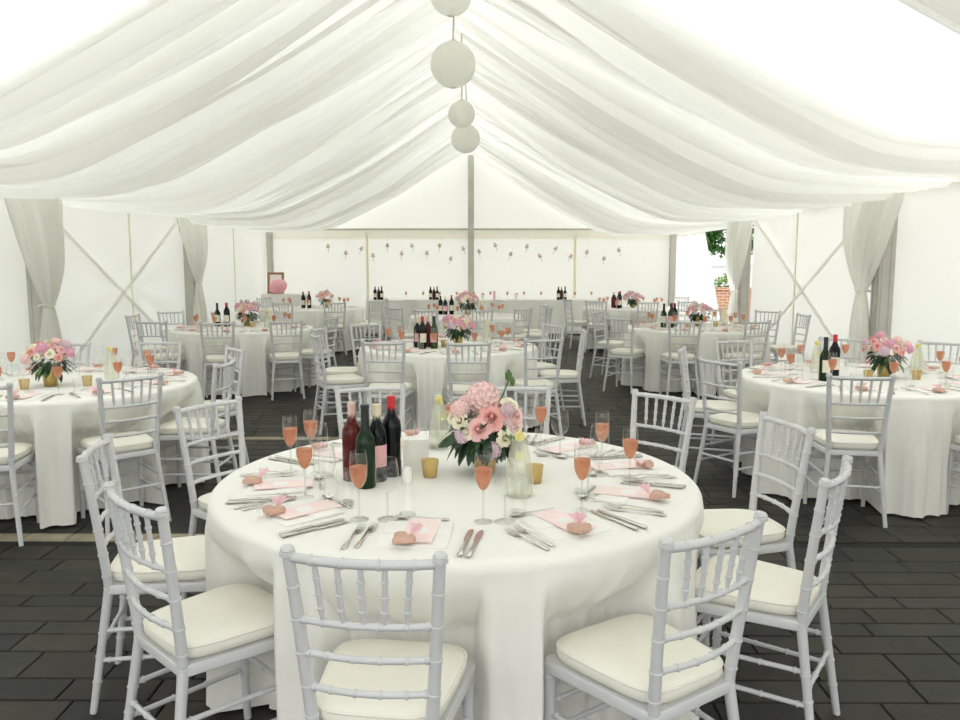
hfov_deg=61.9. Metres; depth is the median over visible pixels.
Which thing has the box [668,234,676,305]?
post
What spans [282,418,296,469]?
champagne flute
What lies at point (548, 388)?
chair
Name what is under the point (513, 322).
chair
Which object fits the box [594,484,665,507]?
napkin
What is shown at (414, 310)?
chair
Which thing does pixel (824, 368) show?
wine bottle
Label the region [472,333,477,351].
champagne flute
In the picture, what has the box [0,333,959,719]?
floor
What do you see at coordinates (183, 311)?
chair
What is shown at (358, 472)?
champagne flute
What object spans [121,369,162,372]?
napkin
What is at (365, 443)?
wine bottle
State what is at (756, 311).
chair
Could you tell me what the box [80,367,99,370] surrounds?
menu card
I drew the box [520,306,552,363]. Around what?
chair
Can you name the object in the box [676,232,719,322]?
sheet
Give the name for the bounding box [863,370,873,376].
votive holder
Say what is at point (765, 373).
menu card
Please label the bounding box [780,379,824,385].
napkin
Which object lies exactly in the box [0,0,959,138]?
roof
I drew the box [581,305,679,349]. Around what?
tablecloth
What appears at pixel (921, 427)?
tablecloth
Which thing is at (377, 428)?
wine bottle
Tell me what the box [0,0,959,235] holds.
ceiling
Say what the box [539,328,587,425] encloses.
chair
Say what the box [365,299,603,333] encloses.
tablecloth
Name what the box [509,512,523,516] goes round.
bowl
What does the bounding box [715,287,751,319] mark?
wall
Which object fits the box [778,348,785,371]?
champagne flute
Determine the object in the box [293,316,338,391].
chair
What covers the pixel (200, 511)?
chair
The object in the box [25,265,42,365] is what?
post
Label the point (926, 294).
wall
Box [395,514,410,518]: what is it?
bowl
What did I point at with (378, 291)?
wine bottle
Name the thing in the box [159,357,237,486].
chair
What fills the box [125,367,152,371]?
menu card
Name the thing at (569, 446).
menu card
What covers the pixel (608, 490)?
menu card
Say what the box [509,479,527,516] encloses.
water tumbler
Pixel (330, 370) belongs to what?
cushion
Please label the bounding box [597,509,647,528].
knife
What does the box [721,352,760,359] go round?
cushion
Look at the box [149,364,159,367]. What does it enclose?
heart favour
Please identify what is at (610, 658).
cushion
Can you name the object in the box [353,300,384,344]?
chair
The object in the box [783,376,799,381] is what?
heart favour
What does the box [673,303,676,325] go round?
wine bottle
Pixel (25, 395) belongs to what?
menu card
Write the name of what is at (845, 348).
champagne flute
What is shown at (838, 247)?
strap
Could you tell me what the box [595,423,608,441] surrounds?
drink
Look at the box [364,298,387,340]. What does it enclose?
chair
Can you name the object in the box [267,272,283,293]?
picture frame
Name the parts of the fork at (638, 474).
handle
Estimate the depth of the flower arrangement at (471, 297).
12.86 m
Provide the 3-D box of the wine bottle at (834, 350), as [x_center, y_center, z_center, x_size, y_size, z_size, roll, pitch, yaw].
[2.535,-0.028,5.722,0.074,0.312,0.075,1,7,12]
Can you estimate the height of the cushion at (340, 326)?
0.062 m
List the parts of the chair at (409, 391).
post, rail, rail, rail, rail, seat, post, leg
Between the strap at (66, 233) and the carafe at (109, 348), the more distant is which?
the strap at (66, 233)
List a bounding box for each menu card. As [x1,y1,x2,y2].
[15,393,40,398]
[19,370,36,373]
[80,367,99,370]
[84,389,111,392]
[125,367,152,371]
[134,381,156,383]
[146,373,177,375]
[253,478,312,489]
[276,499,342,518]
[312,448,341,458]
[403,518,441,542]
[531,508,596,531]
[540,442,589,452]
[590,461,643,470]
[594,485,651,498]
[759,372,789,374]
[763,365,793,368]
[794,379,818,383]
[802,363,818,365]
[858,363,872,366]
[906,368,936,370]
[913,386,949,390]
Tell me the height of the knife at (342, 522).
0.009 m
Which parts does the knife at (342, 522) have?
handle, blade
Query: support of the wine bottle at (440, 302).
on the tablecloth at (411, 325)
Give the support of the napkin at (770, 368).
on the tablecloth at (921, 427)
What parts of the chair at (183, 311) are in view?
post, rail, post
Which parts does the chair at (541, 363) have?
post, rail, post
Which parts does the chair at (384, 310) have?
post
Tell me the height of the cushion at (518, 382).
0.062 m
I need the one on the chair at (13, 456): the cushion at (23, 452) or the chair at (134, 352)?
the cushion at (23, 452)
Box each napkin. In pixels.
[0,394,48,400]
[13,370,37,374]
[74,388,121,396]
[76,367,110,370]
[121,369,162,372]
[128,382,172,386]
[163,374,181,377]
[246,476,307,495]
[256,497,344,526]
[294,447,341,462]
[374,521,453,548]
[398,350,428,353]
[402,435,435,446]
[483,348,511,351]
[518,509,611,540]
[536,442,602,456]
[590,460,658,476]
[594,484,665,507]
[754,372,788,376]
[765,366,795,370]
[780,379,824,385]
[798,363,818,366]
[847,385,884,392]
[904,368,943,372]
[907,387,959,393]
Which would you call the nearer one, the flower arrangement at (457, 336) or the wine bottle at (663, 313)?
the flower arrangement at (457, 336)
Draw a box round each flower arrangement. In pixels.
[20,338,75,386]
[233,299,260,325]
[315,289,333,307]
[438,369,527,473]
[442,314,475,342]
[455,291,478,313]
[623,290,642,307]
[687,301,712,325]
[861,331,913,376]
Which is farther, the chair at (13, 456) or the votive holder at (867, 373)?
the votive holder at (867, 373)
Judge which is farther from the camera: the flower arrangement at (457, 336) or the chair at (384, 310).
the chair at (384, 310)
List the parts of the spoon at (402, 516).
handle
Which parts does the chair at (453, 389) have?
leg, post, seat, rail, rail, rail, rail, post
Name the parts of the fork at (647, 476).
handle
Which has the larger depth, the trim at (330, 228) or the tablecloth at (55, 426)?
the trim at (330, 228)
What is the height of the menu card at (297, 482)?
0.003 m
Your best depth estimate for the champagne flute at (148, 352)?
5.89 m
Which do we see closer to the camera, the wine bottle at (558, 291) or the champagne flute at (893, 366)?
the champagne flute at (893, 366)
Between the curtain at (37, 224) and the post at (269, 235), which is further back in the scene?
the post at (269, 235)
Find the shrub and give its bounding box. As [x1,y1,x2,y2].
[714,273,728,286]
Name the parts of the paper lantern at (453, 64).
lamp shade, cord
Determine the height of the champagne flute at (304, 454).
0.222 m
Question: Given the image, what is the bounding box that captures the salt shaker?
[402,467,412,483]
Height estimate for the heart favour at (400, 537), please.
0.042 m
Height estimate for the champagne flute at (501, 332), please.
0.222 m
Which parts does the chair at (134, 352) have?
post, post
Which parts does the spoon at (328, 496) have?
handle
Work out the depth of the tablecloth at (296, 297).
18.42 m
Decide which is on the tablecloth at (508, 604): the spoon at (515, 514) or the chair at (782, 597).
the spoon at (515, 514)
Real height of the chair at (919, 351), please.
0.929 m
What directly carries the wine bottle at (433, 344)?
on the tablecloth at (427, 373)
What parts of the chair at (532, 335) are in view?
seat, post, post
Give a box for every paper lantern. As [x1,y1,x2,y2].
[430,17,475,88]
[431,0,471,16]
[448,34,474,128]
[451,85,479,153]
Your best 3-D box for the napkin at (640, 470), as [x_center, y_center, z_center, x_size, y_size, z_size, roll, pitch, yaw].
[0.565,0.428,3.190,0.212,0.011,0.212,-2,7,-18]
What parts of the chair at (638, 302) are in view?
post, rail, post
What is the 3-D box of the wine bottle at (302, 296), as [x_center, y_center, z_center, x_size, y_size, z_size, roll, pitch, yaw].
[-3.268,-1.112,14.793,0.074,0.302,0.075,1,7,5]
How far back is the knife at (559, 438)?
3.66 m
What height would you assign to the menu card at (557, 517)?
0.003 m
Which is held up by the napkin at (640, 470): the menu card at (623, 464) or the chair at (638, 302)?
the menu card at (623, 464)
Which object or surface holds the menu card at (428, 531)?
on the napkin at (441, 539)
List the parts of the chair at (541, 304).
post, post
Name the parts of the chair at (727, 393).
post, rail, rail, post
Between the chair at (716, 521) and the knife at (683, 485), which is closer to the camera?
the knife at (683, 485)
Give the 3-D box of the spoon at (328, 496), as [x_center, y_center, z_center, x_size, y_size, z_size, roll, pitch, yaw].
[-0.487,0.482,2.732,0.035,0.010,0.176,-6,9,-41]
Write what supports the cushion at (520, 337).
on the chair at (520, 337)
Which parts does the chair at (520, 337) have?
post, post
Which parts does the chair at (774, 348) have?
seat, post, post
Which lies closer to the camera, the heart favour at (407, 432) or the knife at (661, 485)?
the knife at (661, 485)
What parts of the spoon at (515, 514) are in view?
handle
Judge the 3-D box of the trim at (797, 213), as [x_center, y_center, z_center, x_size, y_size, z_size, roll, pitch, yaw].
[4.669,-1.053,11.880,0.012,2.400,0.035,0,7,0]
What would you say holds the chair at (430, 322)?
on the floor
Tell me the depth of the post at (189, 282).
13.92 m
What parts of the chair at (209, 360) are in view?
post, leg, rail, rail, rail, seat, post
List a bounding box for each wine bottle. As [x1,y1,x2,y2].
[214,303,220,325]
[224,303,229,326]
[301,292,305,307]
[307,291,310,307]
[342,402,360,481]
[355,404,375,488]
[369,404,386,482]
[373,287,376,299]
[377,287,379,299]
[380,286,382,299]
[382,395,401,476]
[413,318,418,347]
[419,316,425,348]
[425,317,430,346]
[429,287,431,299]
[430,316,437,348]
[432,287,435,299]
[436,286,438,299]
[438,296,442,313]
[443,296,447,314]
[449,295,453,313]
[557,287,559,299]
[560,287,562,299]
[563,286,566,299]
[611,292,614,307]
[617,292,620,307]
[661,303,666,326]
[668,303,673,327]
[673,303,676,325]
[818,337,830,380]
[829,334,839,375]
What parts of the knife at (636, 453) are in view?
blade, handle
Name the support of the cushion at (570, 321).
on the chair at (583, 323)
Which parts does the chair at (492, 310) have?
post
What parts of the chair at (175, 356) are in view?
post, rail, seat, post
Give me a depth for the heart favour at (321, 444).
3.46 m
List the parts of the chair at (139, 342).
post, rail, rail, post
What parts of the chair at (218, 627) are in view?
post, rail, rail, rail, rail, post, seat, leg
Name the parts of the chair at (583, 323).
post, post, seat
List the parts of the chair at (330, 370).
post, post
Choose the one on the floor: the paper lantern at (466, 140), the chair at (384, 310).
the chair at (384, 310)
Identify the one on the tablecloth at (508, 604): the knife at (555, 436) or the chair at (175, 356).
the knife at (555, 436)
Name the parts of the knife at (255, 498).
handle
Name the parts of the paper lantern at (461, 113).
lamp shade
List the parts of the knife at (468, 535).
handle, blade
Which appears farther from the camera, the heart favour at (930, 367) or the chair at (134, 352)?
the chair at (134, 352)
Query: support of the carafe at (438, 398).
on the tablecloth at (508, 604)
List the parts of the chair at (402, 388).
post, rail, rail, post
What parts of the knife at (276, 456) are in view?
handle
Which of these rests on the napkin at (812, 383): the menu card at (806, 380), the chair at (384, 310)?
the menu card at (806, 380)
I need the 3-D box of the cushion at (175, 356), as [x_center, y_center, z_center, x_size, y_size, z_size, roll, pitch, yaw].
[-3.755,-0.044,9.475,0.372,0.062,0.388,1,7,5]
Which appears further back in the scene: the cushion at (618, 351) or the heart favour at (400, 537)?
the cushion at (618, 351)
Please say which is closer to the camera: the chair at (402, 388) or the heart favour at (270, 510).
the heart favour at (270, 510)
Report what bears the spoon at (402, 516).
on the tablecloth at (508, 604)
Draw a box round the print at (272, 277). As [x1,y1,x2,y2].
[270,275,281,282]
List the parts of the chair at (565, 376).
seat, post, post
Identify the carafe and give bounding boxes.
[104,346,117,379]
[428,393,446,433]
[505,425,533,496]
[809,340,820,372]
[909,342,924,374]
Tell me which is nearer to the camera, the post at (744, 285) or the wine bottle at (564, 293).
the post at (744, 285)
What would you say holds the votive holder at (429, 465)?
on the tablecloth at (508, 604)
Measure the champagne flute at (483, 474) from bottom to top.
0.222 m
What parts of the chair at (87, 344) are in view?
rail, post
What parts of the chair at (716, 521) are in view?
leg, seat, post, rail, rail, rail, rail, post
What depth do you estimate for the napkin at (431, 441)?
3.64 m
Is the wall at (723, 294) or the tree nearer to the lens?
the wall at (723, 294)
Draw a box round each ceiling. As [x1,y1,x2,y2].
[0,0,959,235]
[897,0,959,34]
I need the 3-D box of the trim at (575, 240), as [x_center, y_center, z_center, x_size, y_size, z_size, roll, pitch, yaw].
[2.285,-1.895,19.318,0.060,2.300,0.012,0,7,0]
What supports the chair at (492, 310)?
on the floor
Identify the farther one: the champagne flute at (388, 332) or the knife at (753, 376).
the champagne flute at (388, 332)
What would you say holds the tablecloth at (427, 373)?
on the round table
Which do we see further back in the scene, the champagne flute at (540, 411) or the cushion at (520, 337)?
the cushion at (520, 337)
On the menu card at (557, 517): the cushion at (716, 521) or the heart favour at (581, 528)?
the heart favour at (581, 528)
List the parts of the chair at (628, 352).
post, leg, rail, rail, rail, rail, seat, post, leg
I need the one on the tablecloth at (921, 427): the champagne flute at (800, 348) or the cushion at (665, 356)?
the champagne flute at (800, 348)
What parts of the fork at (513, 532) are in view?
handle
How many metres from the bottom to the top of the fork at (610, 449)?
0.011 m
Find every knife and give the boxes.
[225,498,294,503]
[228,496,290,500]
[268,457,309,465]
[275,455,313,464]
[279,518,344,534]
[281,521,349,537]
[457,529,472,555]
[465,530,482,557]
[527,436,560,444]
[531,437,564,445]
[589,453,640,457]
[591,455,642,458]
[591,510,638,529]
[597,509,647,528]
[620,482,683,488]
[623,480,685,486]
[753,376,785,377]
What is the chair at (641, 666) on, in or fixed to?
on the floor
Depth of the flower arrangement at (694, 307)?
10.39 m
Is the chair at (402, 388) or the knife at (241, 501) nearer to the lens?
the knife at (241, 501)
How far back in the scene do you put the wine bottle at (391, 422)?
3.04 m
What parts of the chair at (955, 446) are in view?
leg, seat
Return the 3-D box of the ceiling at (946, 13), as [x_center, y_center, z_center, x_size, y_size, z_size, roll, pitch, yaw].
[-0.327,-1.781,1.088,9.808,2.004,5.819,0,7,0]
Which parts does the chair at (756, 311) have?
rail, post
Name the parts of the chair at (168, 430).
leg, seat, post, rail, rail, post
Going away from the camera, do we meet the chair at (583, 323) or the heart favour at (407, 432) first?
the heart favour at (407, 432)
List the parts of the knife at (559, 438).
handle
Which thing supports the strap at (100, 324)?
attached to the wall at (86, 295)
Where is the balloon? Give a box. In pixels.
[269,279,286,293]
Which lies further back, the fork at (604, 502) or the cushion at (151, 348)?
the cushion at (151, 348)
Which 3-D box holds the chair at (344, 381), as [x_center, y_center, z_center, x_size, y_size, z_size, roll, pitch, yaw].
[-1.353,0.204,7.596,0.474,0.929,0.408,-3,7,-22]
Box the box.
[402,435,429,470]
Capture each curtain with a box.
[4,198,64,365]
[176,217,207,324]
[725,220,753,323]
[843,192,904,363]
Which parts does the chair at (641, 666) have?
leg, seat, post, rail, rail, rail, rail, post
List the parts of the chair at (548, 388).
rail, rail, post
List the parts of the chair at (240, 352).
seat, post, rail, post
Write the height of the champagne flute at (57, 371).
0.222 m
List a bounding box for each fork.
[233,494,286,508]
[240,469,292,475]
[241,495,296,509]
[243,472,296,476]
[341,523,364,548]
[354,522,377,547]
[504,527,549,549]
[513,524,554,546]
[588,449,615,455]
[593,450,623,456]
[603,501,663,511]
[605,505,666,515]
[620,474,669,477]
[627,476,676,479]
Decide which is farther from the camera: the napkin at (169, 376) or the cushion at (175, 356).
the cushion at (175, 356)
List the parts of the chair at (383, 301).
seat, post, post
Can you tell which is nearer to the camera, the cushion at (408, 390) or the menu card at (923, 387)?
the menu card at (923, 387)
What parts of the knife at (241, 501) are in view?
handle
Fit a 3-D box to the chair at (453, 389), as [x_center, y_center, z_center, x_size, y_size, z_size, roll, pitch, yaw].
[-0.102,0.279,6.974,0.408,0.929,0.474,0,7,-2]
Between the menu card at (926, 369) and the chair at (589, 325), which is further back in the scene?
the chair at (589, 325)
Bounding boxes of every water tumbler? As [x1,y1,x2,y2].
[398,480,416,518]
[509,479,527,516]
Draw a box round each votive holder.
[18,379,29,389]
[81,375,92,385]
[421,457,438,477]
[441,340,447,346]
[525,463,543,483]
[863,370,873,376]
[911,369,921,379]
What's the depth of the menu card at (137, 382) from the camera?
5.42 m
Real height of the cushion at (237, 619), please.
0.062 m
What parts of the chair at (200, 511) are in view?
post, seat, rail, rail, rail, rail, post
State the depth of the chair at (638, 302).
13.91 m
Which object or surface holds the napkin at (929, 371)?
on the tablecloth at (921, 427)
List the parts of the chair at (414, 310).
post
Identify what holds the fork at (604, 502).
on the tablecloth at (508, 604)
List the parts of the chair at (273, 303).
rail, post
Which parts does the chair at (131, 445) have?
leg, post, seat, rail, rail, rail, rail, leg, post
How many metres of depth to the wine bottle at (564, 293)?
18.11 m
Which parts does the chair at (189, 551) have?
post, rail, rail, rail, rail, post, seat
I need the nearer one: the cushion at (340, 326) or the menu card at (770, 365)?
the menu card at (770, 365)
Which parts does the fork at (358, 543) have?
handle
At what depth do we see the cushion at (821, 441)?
4.86 m
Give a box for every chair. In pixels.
[0,382,39,546]
[43,342,90,366]
[75,371,170,534]
[76,433,205,714]
[102,481,276,719]
[125,314,165,366]
[135,320,186,370]
[137,340,182,369]
[157,310,184,366]
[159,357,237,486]
[172,396,245,599]
[198,321,238,400]
[203,345,249,464]
[256,297,271,322]
[268,320,304,399]
[272,302,292,321]
[279,544,475,719]
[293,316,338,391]
[310,332,366,434]
[311,326,357,413]
[323,302,346,354]
[333,383,406,438]
[349,322,380,400]
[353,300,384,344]
[360,340,413,429]
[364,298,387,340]
[381,304,407,339]
[387,307,413,339]
[413,309,446,337]
[419,320,450,336]
[445,341,491,429]
[463,309,493,338]
[484,320,515,339]
[487,385,552,434]
[496,308,532,341]
[505,337,563,435]
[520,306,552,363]
[524,303,549,361]
[537,323,564,410]
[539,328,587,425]
[543,510,767,719]
[563,298,586,348]
[585,300,609,352]
[589,310,623,380]
[603,317,645,393]
[630,389,697,472]
[637,301,658,323]
[659,320,701,399]
[673,296,689,321]
[675,346,736,472]
[677,300,693,321]
[693,356,759,497]
[695,455,852,719]
[696,309,722,322]
[698,411,815,645]
[710,338,753,445]
[717,320,771,394]
[754,310,780,359]
[770,313,811,363]
[803,373,896,527]
[818,337,865,362]
[917,340,959,366]
[946,435,959,513]
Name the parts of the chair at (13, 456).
rail, post, seat, leg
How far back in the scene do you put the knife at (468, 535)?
2.33 m
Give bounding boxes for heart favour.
[5,390,19,398]
[88,386,103,393]
[91,362,102,366]
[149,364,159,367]
[170,368,183,373]
[242,467,268,483]
[262,494,288,515]
[312,440,331,448]
[392,521,423,543]
[404,428,422,435]
[567,511,591,534]
[579,437,595,444]
[633,457,653,467]
[640,482,669,499]
[751,367,764,372]
[761,361,774,365]
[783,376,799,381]
[806,358,815,362]
[855,382,867,389]
[925,363,938,368]
[932,384,945,391]
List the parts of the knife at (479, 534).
handle, blade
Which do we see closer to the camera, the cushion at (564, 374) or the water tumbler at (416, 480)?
the water tumbler at (416, 480)
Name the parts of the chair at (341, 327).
post, post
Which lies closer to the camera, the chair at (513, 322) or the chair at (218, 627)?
the chair at (218, 627)
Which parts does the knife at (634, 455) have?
blade, handle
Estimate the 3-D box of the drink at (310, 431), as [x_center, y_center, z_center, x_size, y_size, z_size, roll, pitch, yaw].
[-0.690,0.311,3.265,0.062,0.222,0.062,0,7,0]
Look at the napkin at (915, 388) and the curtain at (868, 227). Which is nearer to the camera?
the napkin at (915, 388)
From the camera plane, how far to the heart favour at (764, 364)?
6.30 m
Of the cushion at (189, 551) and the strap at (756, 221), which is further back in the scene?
the strap at (756, 221)
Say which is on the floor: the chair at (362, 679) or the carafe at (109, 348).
the chair at (362, 679)
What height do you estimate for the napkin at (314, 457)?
0.011 m
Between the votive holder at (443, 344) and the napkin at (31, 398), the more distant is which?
the votive holder at (443, 344)
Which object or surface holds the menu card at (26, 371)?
on the napkin at (20, 373)
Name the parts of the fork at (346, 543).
handle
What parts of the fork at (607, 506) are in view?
handle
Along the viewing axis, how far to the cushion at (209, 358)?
9.11 m
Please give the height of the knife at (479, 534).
0.009 m
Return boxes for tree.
[705,225,753,258]
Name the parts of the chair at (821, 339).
post, rail, rail, post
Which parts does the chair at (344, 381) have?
post, post, seat, leg, leg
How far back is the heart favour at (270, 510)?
2.58 m
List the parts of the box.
lid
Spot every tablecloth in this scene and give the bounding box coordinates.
[0,366,210,528]
[168,323,316,396]
[205,430,703,719]
[260,293,311,319]
[267,305,364,350]
[358,338,539,430]
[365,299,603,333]
[408,312,523,338]
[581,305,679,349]
[620,323,770,395]
[736,362,959,517]
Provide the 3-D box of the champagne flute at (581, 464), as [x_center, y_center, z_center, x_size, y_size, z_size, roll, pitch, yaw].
[0.336,0.387,2.633,0.062,0.222,0.062,0,7,0]
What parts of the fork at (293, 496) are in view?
handle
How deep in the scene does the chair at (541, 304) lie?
12.98 m
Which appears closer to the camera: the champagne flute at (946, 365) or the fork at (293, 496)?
the fork at (293, 496)
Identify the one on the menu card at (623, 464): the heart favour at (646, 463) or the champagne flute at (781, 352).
the heart favour at (646, 463)
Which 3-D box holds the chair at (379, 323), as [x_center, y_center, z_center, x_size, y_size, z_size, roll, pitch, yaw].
[-1.153,0.072,8.695,0.408,0.929,0.474,-5,8,-33]
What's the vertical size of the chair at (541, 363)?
0.929 m
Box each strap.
[63,228,164,335]
[67,222,176,367]
[755,220,845,360]
[769,240,842,330]
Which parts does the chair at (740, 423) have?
post, rail, rail, rail, rail, seat, post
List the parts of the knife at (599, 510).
blade, handle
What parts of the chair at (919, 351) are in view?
post, rail, rail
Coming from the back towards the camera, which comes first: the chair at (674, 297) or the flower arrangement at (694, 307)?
the chair at (674, 297)
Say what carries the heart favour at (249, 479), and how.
on the menu card at (297, 482)
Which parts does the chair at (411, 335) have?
post, post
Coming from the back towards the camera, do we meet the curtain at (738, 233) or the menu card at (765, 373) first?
the curtain at (738, 233)
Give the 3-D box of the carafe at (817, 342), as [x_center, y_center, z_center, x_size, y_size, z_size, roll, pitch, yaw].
[2.537,-0.035,6.023,0.102,0.254,0.102,0,7,0]
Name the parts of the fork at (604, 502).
handle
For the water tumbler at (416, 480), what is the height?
0.120 m
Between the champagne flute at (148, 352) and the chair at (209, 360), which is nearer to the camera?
the champagne flute at (148, 352)
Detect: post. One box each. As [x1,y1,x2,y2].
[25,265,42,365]
[183,244,194,325]
[266,232,273,271]
[468,155,473,293]
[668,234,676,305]
[738,232,751,324]
[869,217,897,359]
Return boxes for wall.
[0,198,266,371]
[265,153,678,319]
[711,264,752,286]
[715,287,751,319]
[750,182,959,371]
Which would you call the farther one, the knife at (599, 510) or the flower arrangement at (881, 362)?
the flower arrangement at (881, 362)
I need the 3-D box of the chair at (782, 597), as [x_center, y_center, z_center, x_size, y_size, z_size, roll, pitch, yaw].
[0.977,0.788,2.727,0.474,0.929,0.408,5,8,34]
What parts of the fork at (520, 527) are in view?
handle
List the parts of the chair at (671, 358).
leg, post, seat, rail, rail, leg, post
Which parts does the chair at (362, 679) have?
post, rail, rail, rail, rail, seat, post, leg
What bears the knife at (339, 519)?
on the tablecloth at (508, 604)
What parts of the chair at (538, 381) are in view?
post, seat, leg, rail, rail, rail, rail, post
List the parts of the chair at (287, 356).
leg, post, seat, rail, rail, rail, rail, post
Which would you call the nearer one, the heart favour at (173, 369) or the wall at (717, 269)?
the heart favour at (173, 369)
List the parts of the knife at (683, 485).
blade, handle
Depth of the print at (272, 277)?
18.89 m
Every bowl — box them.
[322,494,333,498]
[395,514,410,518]
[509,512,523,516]
[578,493,587,497]
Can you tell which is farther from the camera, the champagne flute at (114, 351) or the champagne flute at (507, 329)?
the champagne flute at (507, 329)
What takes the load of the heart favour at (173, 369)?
on the menu card at (164, 373)
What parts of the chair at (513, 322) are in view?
post, rail, post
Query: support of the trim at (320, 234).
attached to the wall at (440, 200)
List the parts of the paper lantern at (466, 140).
lamp shade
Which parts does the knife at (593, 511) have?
blade, handle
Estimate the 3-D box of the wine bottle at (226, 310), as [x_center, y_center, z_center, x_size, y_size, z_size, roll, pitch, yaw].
[-3.296,-0.590,10.404,0.074,0.312,0.075,-1,7,-10]
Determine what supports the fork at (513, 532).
on the tablecloth at (508, 604)
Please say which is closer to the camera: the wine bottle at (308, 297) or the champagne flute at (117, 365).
the champagne flute at (117, 365)
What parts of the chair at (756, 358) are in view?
seat, post, rail, rail, post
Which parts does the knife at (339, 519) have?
handle, blade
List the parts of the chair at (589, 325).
post, seat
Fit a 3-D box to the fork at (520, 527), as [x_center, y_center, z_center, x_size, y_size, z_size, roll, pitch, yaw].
[0.161,0.521,2.387,0.024,0.011,0.200,-4,8,-31]
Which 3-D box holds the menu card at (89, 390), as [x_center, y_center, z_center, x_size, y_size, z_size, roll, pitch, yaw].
[-2.425,0.195,5.076,0.210,0.003,0.100,6,9,39]
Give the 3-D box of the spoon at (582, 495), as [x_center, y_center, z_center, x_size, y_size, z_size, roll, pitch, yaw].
[0.385,0.468,2.848,0.035,0.010,0.176,3,7,23]
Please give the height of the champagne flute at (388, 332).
0.222 m
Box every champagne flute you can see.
[6,346,16,376]
[52,366,61,377]
[109,344,117,370]
[113,355,121,387]
[143,345,150,373]
[145,350,153,379]
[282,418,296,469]
[296,437,312,495]
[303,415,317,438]
[349,454,366,514]
[385,327,390,346]
[398,327,403,349]
[431,333,436,351]
[445,395,456,416]
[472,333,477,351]
[473,455,491,521]
[490,325,494,341]
[499,330,503,337]
[505,327,509,344]
[535,406,546,444]
[574,447,590,504]
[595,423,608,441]
[623,438,637,484]
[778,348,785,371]
[786,354,794,377]
[797,345,804,367]
[828,359,836,374]
[840,340,849,366]
[887,355,898,388]
[934,351,944,374]
[942,354,951,387]
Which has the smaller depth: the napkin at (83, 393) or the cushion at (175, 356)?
the napkin at (83, 393)
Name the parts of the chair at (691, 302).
post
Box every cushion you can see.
[0,442,32,464]
[81,431,152,453]
[111,535,205,581]
[134,346,165,352]
[143,583,273,657]
[145,353,182,360]
[159,417,224,434]
[198,492,211,510]
[203,400,234,413]
[206,354,236,362]
[270,352,298,359]
[296,348,331,355]
[318,639,466,719]
[319,374,363,384]
[321,367,357,374]
[328,324,342,328]
[355,322,377,326]
[369,382,411,393]
[393,329,407,333]
[393,333,413,338]
[447,384,481,395]
[496,334,525,339]
[508,379,553,387]
[522,332,546,337]
[524,329,541,331]
[537,362,554,370]
[540,369,577,378]
[556,614,722,703]
[567,320,586,323]
[589,322,607,326]
[597,340,623,345]
[610,348,642,355]
[662,353,694,360]
[688,400,736,413]
[695,554,819,614]
[699,509,784,547]
[709,411,759,428]
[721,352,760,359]
[723,389,736,398]
[770,344,797,350]
[813,429,877,449]
[955,435,959,443]
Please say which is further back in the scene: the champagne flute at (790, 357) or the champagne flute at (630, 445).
the champagne flute at (790, 357)
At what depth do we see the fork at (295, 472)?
3.07 m
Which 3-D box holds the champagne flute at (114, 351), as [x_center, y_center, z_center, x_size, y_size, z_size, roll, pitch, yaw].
[-2.787,-0.028,6.093,0.062,0.222,0.062,3,8,26]
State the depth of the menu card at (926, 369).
6.09 m
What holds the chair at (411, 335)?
on the floor
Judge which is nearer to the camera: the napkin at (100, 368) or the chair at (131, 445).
the chair at (131, 445)
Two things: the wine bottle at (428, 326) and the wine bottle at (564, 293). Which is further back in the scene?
the wine bottle at (564, 293)
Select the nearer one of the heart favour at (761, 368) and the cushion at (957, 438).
the cushion at (957, 438)
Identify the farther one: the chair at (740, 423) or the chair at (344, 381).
the chair at (344, 381)
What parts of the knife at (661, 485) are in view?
blade, handle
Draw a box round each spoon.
[314,475,322,488]
[322,494,352,507]
[395,514,449,519]
[509,508,554,516]
[534,451,566,457]
[578,485,595,497]
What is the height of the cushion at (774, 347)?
0.062 m
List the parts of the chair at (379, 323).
post, rail, rail, post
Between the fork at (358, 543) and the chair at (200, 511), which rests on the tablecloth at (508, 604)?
the fork at (358, 543)
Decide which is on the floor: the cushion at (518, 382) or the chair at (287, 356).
the chair at (287, 356)
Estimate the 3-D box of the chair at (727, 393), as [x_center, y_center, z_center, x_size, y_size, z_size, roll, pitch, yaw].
[2.253,0.302,6.777,0.408,0.929,0.474,-2,7,-18]
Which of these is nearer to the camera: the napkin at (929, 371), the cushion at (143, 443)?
the cushion at (143, 443)
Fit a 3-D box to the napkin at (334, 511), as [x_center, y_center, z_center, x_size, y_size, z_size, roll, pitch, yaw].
[-0.590,0.496,2.624,0.212,0.011,0.212,-6,9,-40]
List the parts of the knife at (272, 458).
handle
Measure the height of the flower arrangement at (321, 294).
0.339 m
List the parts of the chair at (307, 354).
leg, leg, seat, post, post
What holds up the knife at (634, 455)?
on the tablecloth at (508, 604)
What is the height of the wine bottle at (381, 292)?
0.306 m
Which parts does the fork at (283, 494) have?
handle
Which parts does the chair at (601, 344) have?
post, post, seat, leg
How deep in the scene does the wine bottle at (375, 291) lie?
18.14 m
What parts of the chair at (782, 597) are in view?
leg, seat, post, rail, rail, rail, post, rail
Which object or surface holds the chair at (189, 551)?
on the floor
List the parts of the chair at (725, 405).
post, post, seat, leg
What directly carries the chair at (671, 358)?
on the floor
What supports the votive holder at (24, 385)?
on the tablecloth at (55, 426)
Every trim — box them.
[127,213,136,366]
[233,228,236,322]
[273,230,669,238]
[325,228,591,229]
[366,239,368,299]
[573,239,576,298]
[679,221,753,235]
[791,213,798,344]
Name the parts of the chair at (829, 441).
leg, post, seat, rail, rail, rail, rail, leg, post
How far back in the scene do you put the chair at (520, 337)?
11.83 m
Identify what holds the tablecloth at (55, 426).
on the round table
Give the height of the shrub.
1.499 m
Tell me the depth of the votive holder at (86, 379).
5.33 m
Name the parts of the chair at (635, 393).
post, rail, rail, rail, post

